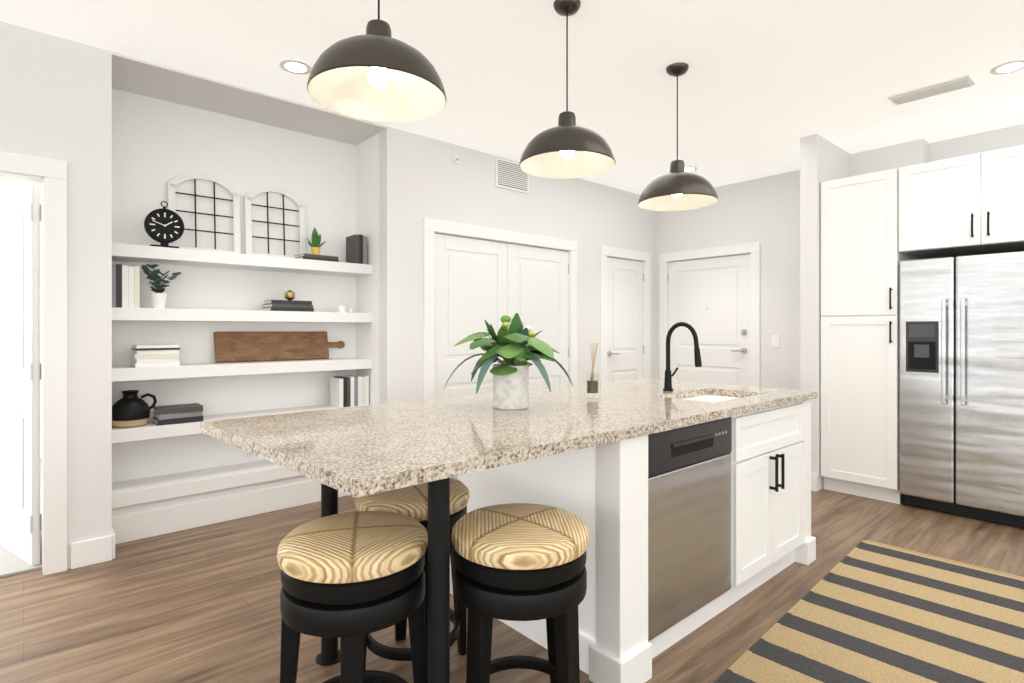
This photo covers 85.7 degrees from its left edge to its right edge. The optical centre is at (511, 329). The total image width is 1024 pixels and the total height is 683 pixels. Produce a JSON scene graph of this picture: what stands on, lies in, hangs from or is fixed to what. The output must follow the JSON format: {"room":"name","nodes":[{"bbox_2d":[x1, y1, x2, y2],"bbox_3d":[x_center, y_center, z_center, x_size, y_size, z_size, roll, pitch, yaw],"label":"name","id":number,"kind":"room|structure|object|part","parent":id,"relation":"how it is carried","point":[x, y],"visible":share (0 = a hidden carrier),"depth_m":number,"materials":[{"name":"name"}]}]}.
{"room":"kitchen","nodes":[
{"label":"kitchen","id":0,"kind":"room"},
{"bbox_2d":[0,177,41,457],"bbox_3d":[-5.870,-0.131,4.220,4.000,2.770,0.100,0,0,-41],"label":"wall","id":1,"kind":"structure","parent":0,"point":[8,185],"depth_m":5.32,"materials":[{"name":"paint"}]},
{"bbox_2d":[0,458,41,577],"bbox_3d":[-4.810,1.248,3.022,3.800,0.012,3.300,0,0,-41],"label":"bedroom floor","id":2,"kind":"structure","parent":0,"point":[11,563],"depth_m":2.94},
{"bbox_2d":[0,21,655,568],"bbox_3d":[-1.893,-0.131,3.679,9.240,2.770,0.620,0,0,-41],"label":"wall","id":3,"kind":"structure","parent":0,"point":[169,124],"depth_m":3.84,"materials":[{"name":"white paint"}]},
{"bbox_2d":[0,183,41,565],"bbox_3d":[-2.833,0.237,3.109,0.267,2.010,0.743,0,0,-41],"label":"bedroom door","id":4,"kind":"structure","parent":3,"relation":"in","point":[20,379],"depth_m":3.00,"materials":[{"name":"white wood"}]},
{"bbox_2d":[0,152,66,575],"bbox_3d":[-2.716,0.192,2.605,0.955,2.125,0.139,0,0,-41],"label":"door frame","id":5,"kind":"structure","parent":3,"relation":"attached to","point":[50,175],"depth_m":2.84,"materials":[{"name":"white wood"}]},
{"bbox_2d":[243,450,252,458],"bbox_3d":[-1.890,0.867,3.955,0.070,0.115,0.009,0,0,-41],"label":"outlet","id":6,"kind":"object","parent":3,"relation":"attached to","point":[246,455],"visible":0.33,"depth_m":3.95,"materials":[{"name":"white plastic"}]},
{"bbox_2d":[71,473,816,568],"bbox_3d":[-1.077,1.187,2.742,9.020,0.135,2.265,0,0,-41],"label":"baseboard","id":7,"kind":"structure","parent":3,"relation":"attached to","point":[92,551],"depth_m":2.95,"materials":[{"name":"white wood"}]},
{"bbox_2d":[453,156,459,163],"bbox_3d":[-0.450,-1.391,4.523,0.056,0.056,0.028,0,0,-41],"label":"smoke detector","id":8,"kind":"object","parent":3,"relation":"attached to","point":[456,159],"visible":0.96,"depth_m":4.51,"materials":[{"name":"white plastic"}]},
{"bbox_2d":[434,233,507,398],"bbox_3d":[-0.344,0.238,4.663,0.802,2.015,0.040,0,0,-41],"label":"door","id":9,"kind":"structure","parent":3,"relation":"in","point":[470,286],"depth_m":4.61,"materials":[{"name":"white wood"}]},
{"bbox_2d":[423,218,576,399],"bbox_3d":[-0.062,0.192,4.952,1.780,2.125,0.139,0,0,-41],"label":"trim","id":10,"kind":"structure","parent":3,"relation":"attached to","point":[431,227],"depth_m":4.60,"materials":[{"name":"white wood"}]},
{"bbox_2d":[496,157,528,193],"bbox_3d":[0.008,-1.373,4.934,0.390,0.255,0.020,0,0,-41],"label":"air vent","id":11,"kind":"object","parent":3,"relation":"in","point":[510,175],"visible":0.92,"depth_m":4.91,"materials":[{"name":"white metal"}]},
{"bbox_2d":[508,243,568,388],"bbox_3d":[0.259,0.238,5.197,0.802,2.015,0.040,0,0,-41],"label":"door","id":12,"kind":"structure","parent":3,"relation":"in","point":[537,289],"depth_m":5.22,"materials":[{"name":"white wood"}]},
{"bbox_2d":[600,246,649,381],"bbox_3d":[1.211,0.192,6.079,0.880,2.125,0.139,0,0,-41],"label":"door frame","id":13,"kind":"structure","parent":3,"relation":"attached to","point":[618,253],"depth_m":5.95,"materials":[{"name":"white wood"}]},
{"bbox_2d":[607,257,643,381],"bbox_3d":[1.249,0.238,6.045,0.692,2.015,0.081,0,0,-41],"label":"door","id":14,"kind":"structure","parent":3,"relation":"in","point":[625,345],"depth_m":6.05,"materials":[{"name":"white wood"}]},
{"bbox_2d":[0,489,1023,682],"bbox_3d":[-0.144,1.284,2.276,10.000,0.060,10.800,0,0,-41],"label":"floor","id":15,"kind":"structure","parent":0,"point":[201,604],"depth_m":2.48,"materials":[{"name":"brown wood"}]},
{"bbox_2d":[112,243,371,543],"bbox_3d":[-1.805,0.376,3.844,1.668,1.757,0.289,0,0,-41],"label":"shelf niche","id":16,"kind":"object","parent":15,"relation":"on","point":[142,508],"visible":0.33,"depth_m":3.58,"materials":[{"name":"white wood"}]},
{"bbox_2d":[112,264,139,307],"bbox_3d":[-2.345,-0.257,3.326,0.146,0.255,0.170,0,0,-41],"label":"books","id":17,"kind":"object","parent":16,"relation":"on","point":[125,286],"visible":0.81,"depth_m":3.27,"materials":[{"name":"grey paper"}]},
{"bbox_2d":[112,390,156,427],"bbox_3d":[-2.307,0.479,3.367,0.242,0.213,0.206,0,0,-41],"label":"jug","id":18,"kind":"object","parent":16,"relation":"on","point":[130,408],"visible":0.92,"depth_m":3.30,"materials":[{"name":"black ceramic"}]},
{"bbox_2d":[131,344,179,367],"bbox_3d":[-2.218,0.162,3.435,0.233,0.132,0.179,0,0,-41],"label":"books","id":19,"kind":"object","parent":16,"relation":"on","point":[162,355],"visible":1,"depth_m":3.37,"materials":[{"name":"white paper"}]},
{"bbox_2d":[141,264,180,308],"bbox_3d":[-2.184,-0.270,3.443,0.210,0.281,0.151,0,0,-41],"label":"eucalyptus plant","id":20,"kind":"object","parent":16,"relation":"on","point":[158,298],"visible":0.96,"depth_m":3.40,"materials":[{"name":"green plant"}]},
{"bbox_2d":[144,201,183,247],"bbox_3d":[-2.160,-0.651,3.430,0.210,0.294,0.060,0,0,-41],"label":"clock","id":21,"kind":"object","parent":16,"relation":"on","point":[164,226],"visible":0.96,"depth_m":3.42,"materials":[{"name":"black metal"}]},
{"bbox_2d":[153,403,202,425],"bbox_3d":[-2.123,0.536,3.509,0.253,0.099,0.174,0,0,-41],"label":"books stack","id":22,"kind":"object","parent":16,"relation":"on","point":[175,414],"visible":1,"depth_m":3.45,"materials":[{"name":"black paper"}]},
{"bbox_2d":[167,172,240,253],"bbox_3d":[-2.081,-0.784,3.745,0.435,0.560,0.061,0,0,-41],"label":"arch","id":23,"kind":"object","parent":16,"relation":"on","point":[172,184],"visible":0.75,"depth_m":3.77,"materials":[{"name":"white wood"}]},
{"bbox_2d":[244,186,305,257],"bbox_3d":[-1.733,-0.779,4.053,0.425,0.550,0.060,0,0,-41],"label":"arch","id":24,"kind":"object","parent":16,"relation":"on","point":[294,198],"visible":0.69,"depth_m":4.03,"materials":[{"name":"white wood"}]},
{"bbox_2d":[214,331,344,362],"bbox_3d":[-1.687,0.121,4.091,0.935,0.212,0.064,0,0,-41],"label":"cutting board","id":25,"kind":"object","parent":16,"relation":"on","point":[261,346],"visible":0.96,"depth_m":4.02,"materials":[{"name":"brown wood"}]},
{"bbox_2d":[263,300,313,311],"bbox_3d":[-1.616,-0.168,3.985,0.300,0.077,0.194,0,0,-41],"label":"books stack","id":26,"kind":"object","parent":16,"relation":"on","point":[286,305],"visible":0.94,"depth_m":3.91,"materials":[{"name":"black paper"}]},
{"bbox_2d":[284,290,294,299],"bbox_3d":[-1.605,-0.246,3.987,0.075,0.084,0.071,0,0,-41],"label":"ornament","id":27,"kind":"object","parent":26,"relation":"on","point":[289,294],"visible":0.97,"depth_m":3.96,"materials":[{"name":"gold metal"}]},
{"bbox_2d":[295,253,338,261],"bbox_3d":[-1.459,-0.525,4.117,0.270,0.042,0.187,0,0,-41],"label":"book","id":28,"kind":"object","parent":16,"relation":"on","point":[318,257],"visible":0.75,"depth_m":4.04,"materials":[{"name":"black paper"}]},
{"bbox_2d":[306,228,325,254],"bbox_3d":[-1.460,-0.656,4.103,0.131,0.216,0.121,0,0,-41],"label":"plant","id":29,"kind":"object","parent":28,"relation":"on","point":[315,245],"visible":0.9,"depth_m":4.09,"materials":[{"name":"green plant"}]},
{"bbox_2d":[338,306,348,312],"bbox_3d":[-1.306,-0.156,4.238,0.062,0.054,0.062,0,0,42],"label":"candle","id":30,"kind":"object","parent":16,"relation":"on","point":[341,308],"depth_m":4.21,"materials":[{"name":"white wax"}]},
{"bbox_2d":[330,375,368,407],"bbox_3d":[-1.261,0.473,4.285,0.239,0.225,0.170,0,0,-41],"label":"books","id":31,"kind":"object","parent":16,"relation":"on","point":[349,390],"visible":1,"depth_m":4.22,"materials":[{"name":"white paper"}]},
{"bbox_2d":[346,234,366,263],"bbox_3d":[-1.220,-0.619,4.328,0.099,0.230,0.160,0,0,-41],"label":"books","id":32,"kind":"object","parent":16,"relation":"on","point":[356,248],"visible":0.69,"depth_m":4.28,"materials":[{"name":"grey paper"}]},
{"bbox_2d":[277,511,427,682],"bbox_3d":[-0.458,0.917,1.611,0.422,0.674,0.422,0,0,-41],"label":"stool","id":33,"kind":"object","parent":15,"relation":"on","point":[350,580],"visible":1,"depth_m":1.47,"materials":[{"name":"black wood"}]},
{"bbox_3d":[-0.458,0.617,1.611,0.422,0.075,0.422,0,0,31],"label":"seat","id":34,"kind":"part","parent":33,"relation":"part of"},
{"bbox_2d":[354,478,469,682],"bbox_3d":[-0.370,0.917,2.063,0.422,0.674,0.422,0,0,-41],"label":"stool","id":35,"kind":"object","parent":15,"relation":"on","point":[411,501],"visible":0.27,"depth_m":1.94,"materials":[{"name":"black"}]},
{"bbox_3d":[-0.370,0.617,2.063,0.422,0.075,0.422,0,0,20],"label":"seat","id":36,"kind":"part","parent":35,"relation":"part of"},
{"bbox_2d":[451,503,589,682],"bbox_3d":[0.025,0.917,1.692,0.422,0.674,0.422,0,0,-41],"label":"stool","id":37,"kind":"object","parent":15,"relation":"on","point":[520,561],"visible":1,"depth_m":1.55,"materials":[{"name":"black wood"}]},
{"bbox_3d":[0.025,0.617,1.692,0.422,0.075,0.422,0,0,-3],"label":"seat","id":38,"kind":"part","parent":37,"relation":"part of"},
{"bbox_2d":[316,394,817,682],"bbox_3d":[0.397,0.816,2.611,2.403,0.878,1.120,0,0,-41],"label":"kitchen island","id":39,"kind":"object","parent":15,"relation":"on","point":[688,503],"depth_m":2.16,"materials":[{"name":"wood"}]},
{"bbox_2d":[200,378,817,505],"bbox_3d":[0.268,0.357,2.526,2.776,0.038,1.120,0,0,-41],"label":"island countertop","id":40,"kind":"structure","parent":39,"relation":"on","point":[358,451],"depth_m":1.91,"materials":[{"name":"beige stone"}]},
{"bbox_2d":[444,313,572,409],"bbox_3d":[0.000,0.134,2.402,0.545,0.409,0.546,0,0,-41],"label":"potted plant","id":41,"kind":"object","parent":40,"relation":"on","point":[516,345],"visible":1,"depth_m":2.33,"materials":[{"name":"plant"}]},
{"bbox_2d":[586,343,598,397],"bbox_3d":[0.403,0.203,2.760,0.062,0.270,0.062,0,0,-41],"label":"diffuser","id":42,"kind":"object","parent":40,"relation":"on","point":[592,384],"visible":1,"depth_m":2.74,"materials":[{"name":"clear glass"}]},
{"bbox_2d":[663,322,701,390],"bbox_3d":[0.948,0.148,3.013,0.126,0.380,0.227,0,0,-41],"label":"faucet","id":43,"kind":"object","parent":40,"relation":"on","point":[668,375],"visible":1,"depth_m":3.03,"materials":[{"name":"black metal"}]},
{"bbox_2d":[684,394,739,401],"bbox_3d":[1.037,0.472,2.877,0.577,0.215,0.347,0,0,-41],"label":"sink","id":44,"kind":"object","parent":40,"relation":"in","point":[707,397],"depth_m":3.06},
{"bbox_2d":[714,539,1023,682],"bbox_3d":[1.370,1.246,1.695,3.200,0.015,1.270,0,0,-44],"label":"rug","id":45,"kind":"object","parent":15,"relation":"on","point":[865,611],"visible":0.98,"depth_m":2.29,"materials":[{"name":"fabric"}]},
{"bbox_2d":[821,167,916,503],"bbox_3d":[2.893,0.052,4.395,0.874,2.404,0.506,0,0,-41],"label":"tall cabinet","id":46,"kind":"object","parent":15,"relation":"on","point":[877,227],"depth_m":4.09,"materials":[{"name":"white wood"}]},
{"bbox_2d":[899,251,1023,528],"bbox_3d":[3.336,0.383,3.832,0.905,1.742,0.908,0,0,-41],"label":"fridge","id":47,"kind":"object","parent":15,"relation":"on","point":[961,386],"visible":1,"depth_m":3.63,"materials":[{"name":"grey metal"}]},
{"bbox_2d":[0,0,1023,194],"bbox_3d":[-0.144,-1.556,2.276,10.000,0.080,10.800,0,0,-41],"label":"ceiling","id":48,"kind":"structure","parent":0,"point":[764,86],"depth_m":3.11,"materials":[{"name":"white paint"}]},
{"bbox_2d":[279,59,311,73],"bbox_3d":[-1.244,-1.510,3.175,0.175,0.011,0.175,0,0,4],"label":"recessed light","id":49,"kind":"object","parent":48,"relation":"in","point":[294,66],"depth_m":3.16,"materials":[{"name":"white plastic"}]},
{"bbox_2d":[307,0,446,122],"bbox_3d":[-0.441,-1.141,1.826,0.446,0.750,0.446,0,0,-41],"label":"pendant light","id":50,"kind":"object","parent":48,"relation":"hanging from","point":[376,72],"visible":1,"depth_m":1.89,"materials":[{"name":"brown metal"}]},
{"bbox_3d":[-0.441,-0.836,1.826,0.068,0.075,0.068,0,0,-41],"label":"bulb","id":51,"kind":"part","parent":50,"relation":"part of","materials":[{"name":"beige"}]},
{"bbox_2d":[519,0,615,178],"bbox_3d":[0.256,-1.138,2.570,0.446,0.754,0.446,0,0,-41],"label":"pendant light","id":52,"kind":"object","parent":48,"relation":"hanging from","point":[566,148],"visible":1,"depth_m":2.55,"materials":[{"name":"brown metal"}]},
{"bbox_3d":[0.256,-0.831,2.570,0.068,0.075,0.068,0,0,-41],"label":"bulb","id":53,"kind":"part","parent":52,"relation":"part of","materials":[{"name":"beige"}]},
{"bbox_2d":[638,62,717,210],"bbox_3d":[0.957,-1.123,3.197,0.446,0.784,0.446,0,0,-41],"label":"pendant light","id":54,"kind":"object","parent":48,"relation":"hanging from","point":[677,188],"visible":1,"depth_m":3.15,"materials":[{"name":"brown metal"}]},
{"bbox_2d":[685,166,697,171],"bbox_3d":[1.655,-1.510,5.196,0.175,0.011,0.175,0,0,4],"label":"recessed light","id":55,"kind":"object","parent":48,"relation":"in","point":[687,168],"depth_m":5.17,"materials":[{"name":"white plastic"}]},
{"bbox_2d":[887,74,974,104],"bbox_3d":[2.643,-1.506,3.490,0.185,0.020,0.415,0,0,-41],"label":"ceiling vent","id":56,"kind":"object","parent":48,"relation":"in","point":[949,85],"visible":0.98,"depth_m":3.46,"materials":[{"name":"white metal"}]},
{"bbox_2d":[990,59,1023,74],"bbox_3d":[2.868,-1.510,3.178,0.175,0.011,0.175,0,0,4],"label":"recessed light","id":57,"kind":"object","parent":48,"relation":"in","point":[1014,65],"depth_m":3.18,"materials":[{"name":"white plastic"}]},
{"bbox_2d":[656,124,1023,389],"bbox_3d":[4.146,-0.131,3.735,0.120,2.770,7.300,0,0,-41],"label":"wall","id":58,"kind":"structure","parent":0,"point":[764,212],"depth_m":5.44,"materials":[{"name":"paint"}]},
{"bbox_2d":[668,254,749,385],"bbox_3d":[2.096,0.238,5.962,0.080,2.015,0.972,0,0,-41],"label":"entry door","id":59,"kind":"structure","parent":58,"relation":"in","point":[709,300],"depth_m":5.92,"materials":[{"name":"white wood"}]},
{"bbox_2d":[659,242,759,386],"bbox_3d":[2.138,0.192,5.990,0.139,2.125,1.160,0,0,-41],"label":"door frame","id":60,"kind":"structure","parent":58,"relation":"attached to","point":[752,250],"depth_m":5.74,"materials":[{"name":"white wood"}]},
{"bbox_2d":[772,335,779,346],"bbox_3d":[2.582,0.117,5.405,0.008,0.115,0.075,0,0,-41],"label":"switch plate","id":61,"kind":"object","parent":58,"relation":"attached to","point":[775,341],"visible":1,"depth_m":5.40,"materials":[{"name":"white plastic"}]},
{"bbox_2d":[901,145,1023,258],"bbox_3d":[3.383,-0.850,3.841,0.874,0.599,0.963,0,0,-41],"label":"upper cabinet","id":62,"kind":"object","parent":58,"relation":"attached to","point":[972,204],"depth_m":3.66,"materials":[{"name":"white wood"}]},
{"bbox_2d":[800,134,928,490],"bbox_3d":[2.836,-0.131,4.431,0.920,2.770,0.642,0,0,-41],"label":"wall","id":63,"kind":"structure","parent":0,"point":[822,159],"depth_m":4.33,"materials":[{"name":"paint"}]}
]}

